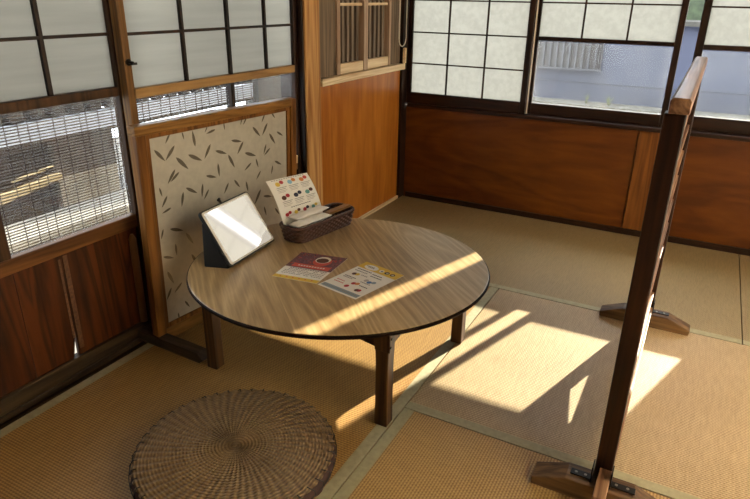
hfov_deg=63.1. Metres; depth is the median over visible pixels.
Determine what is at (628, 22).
window
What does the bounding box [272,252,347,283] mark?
leaflet
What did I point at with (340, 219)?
wicker basket
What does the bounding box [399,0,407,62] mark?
pull cord
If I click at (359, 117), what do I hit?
wall
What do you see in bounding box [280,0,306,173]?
door frame
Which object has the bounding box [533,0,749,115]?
house
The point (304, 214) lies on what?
packet
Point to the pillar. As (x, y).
(311, 31)
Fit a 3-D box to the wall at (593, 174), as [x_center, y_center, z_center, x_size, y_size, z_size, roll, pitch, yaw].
[1.390,-1.138,2.695,2.730,2.410,0.058,12,25,26]
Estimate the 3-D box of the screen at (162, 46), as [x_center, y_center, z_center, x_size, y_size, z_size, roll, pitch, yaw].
[-0.536,-0.665,2.190,0.054,1.760,0.892,12,25,26]
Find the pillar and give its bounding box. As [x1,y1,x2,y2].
[302,0,322,205]
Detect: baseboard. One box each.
[359,195,397,218]
[405,191,749,255]
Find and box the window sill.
[407,103,749,141]
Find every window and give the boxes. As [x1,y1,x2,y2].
[335,0,391,74]
[406,0,537,113]
[526,0,689,126]
[691,0,749,135]
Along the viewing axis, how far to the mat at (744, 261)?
2.51 m
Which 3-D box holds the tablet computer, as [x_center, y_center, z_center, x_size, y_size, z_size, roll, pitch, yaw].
[-0.456,-0.071,1.983,0.130,0.180,0.273,10,24,21]
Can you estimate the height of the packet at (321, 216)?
0.024 m
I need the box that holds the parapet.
[245,83,749,119]
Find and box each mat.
[0,287,497,498]
[332,408,670,498]
[364,196,741,343]
[405,289,749,498]
[739,254,749,345]
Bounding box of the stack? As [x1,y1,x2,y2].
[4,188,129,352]
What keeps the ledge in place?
attached to the wall at (359, 117)
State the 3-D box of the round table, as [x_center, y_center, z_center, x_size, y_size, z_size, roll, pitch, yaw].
[-0.114,0.200,2.003,0.930,0.330,0.896,12,25,26]
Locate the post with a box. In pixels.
[396,0,409,197]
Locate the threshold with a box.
[0,339,146,429]
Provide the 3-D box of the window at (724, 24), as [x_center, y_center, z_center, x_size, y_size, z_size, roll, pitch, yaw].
[1.754,-1.070,2.530,0.680,1.209,0.028,12,25,26]
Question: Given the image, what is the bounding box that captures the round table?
[186,218,489,426]
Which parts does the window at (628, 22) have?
rail, rail, frosted pane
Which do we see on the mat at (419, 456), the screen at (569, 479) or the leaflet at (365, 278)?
the screen at (569, 479)
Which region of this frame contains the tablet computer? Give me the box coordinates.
[198,192,273,268]
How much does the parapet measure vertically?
0.890 m
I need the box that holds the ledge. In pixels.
[320,63,404,86]
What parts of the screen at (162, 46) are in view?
frosted pane, rail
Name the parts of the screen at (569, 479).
iron plate, iron plate, rail, post, rail, iron plate, post, rail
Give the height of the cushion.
0.064 m
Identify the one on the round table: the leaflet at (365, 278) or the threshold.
the leaflet at (365, 278)
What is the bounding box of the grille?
[536,40,601,71]
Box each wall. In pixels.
[319,0,400,217]
[403,107,749,248]
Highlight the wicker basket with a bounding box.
[279,203,354,243]
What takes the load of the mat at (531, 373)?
on the floor
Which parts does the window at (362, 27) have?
rail, rail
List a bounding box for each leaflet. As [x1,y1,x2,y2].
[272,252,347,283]
[318,262,403,299]
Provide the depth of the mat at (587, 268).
2.80 m
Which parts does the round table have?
leg, leg, leg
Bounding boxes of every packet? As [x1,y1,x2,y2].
[289,206,328,219]
[289,212,331,227]
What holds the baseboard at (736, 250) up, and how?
attached to the wall at (593, 174)
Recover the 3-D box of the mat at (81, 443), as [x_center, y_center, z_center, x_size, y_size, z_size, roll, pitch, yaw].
[-0.325,0.401,2.013,0.927,0.055,1.820,12,25,26]
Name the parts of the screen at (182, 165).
rail, rail, moulding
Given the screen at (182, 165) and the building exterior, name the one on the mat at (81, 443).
the screen at (182, 165)
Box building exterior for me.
[0,80,252,224]
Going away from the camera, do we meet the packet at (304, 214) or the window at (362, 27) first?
the packet at (304, 214)
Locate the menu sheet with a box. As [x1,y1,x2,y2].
[266,173,322,227]
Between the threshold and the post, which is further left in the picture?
the threshold
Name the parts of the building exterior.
panel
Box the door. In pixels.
[0,0,151,416]
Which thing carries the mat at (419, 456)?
on the floor
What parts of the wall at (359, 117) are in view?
panel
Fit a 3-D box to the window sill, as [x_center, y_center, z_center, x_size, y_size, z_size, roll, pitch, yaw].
[1.393,-0.574,2.922,2.698,0.020,0.100,12,25,26]
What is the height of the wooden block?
0.021 m
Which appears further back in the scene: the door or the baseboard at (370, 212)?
the baseboard at (370, 212)
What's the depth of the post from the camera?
3.46 m
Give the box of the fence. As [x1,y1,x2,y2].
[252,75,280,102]
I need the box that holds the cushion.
[128,389,336,498]
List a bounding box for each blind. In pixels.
[0,98,127,253]
[136,80,253,122]
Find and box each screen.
[108,0,301,204]
[127,97,297,362]
[531,56,707,498]
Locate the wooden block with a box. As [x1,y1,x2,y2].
[323,204,350,213]
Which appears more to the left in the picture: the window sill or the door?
the door
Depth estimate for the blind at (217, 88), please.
2.31 m
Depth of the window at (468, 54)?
3.22 m
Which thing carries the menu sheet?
in the wicker basket
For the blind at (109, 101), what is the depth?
1.89 m
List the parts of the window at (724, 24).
rail, rail, frosted pane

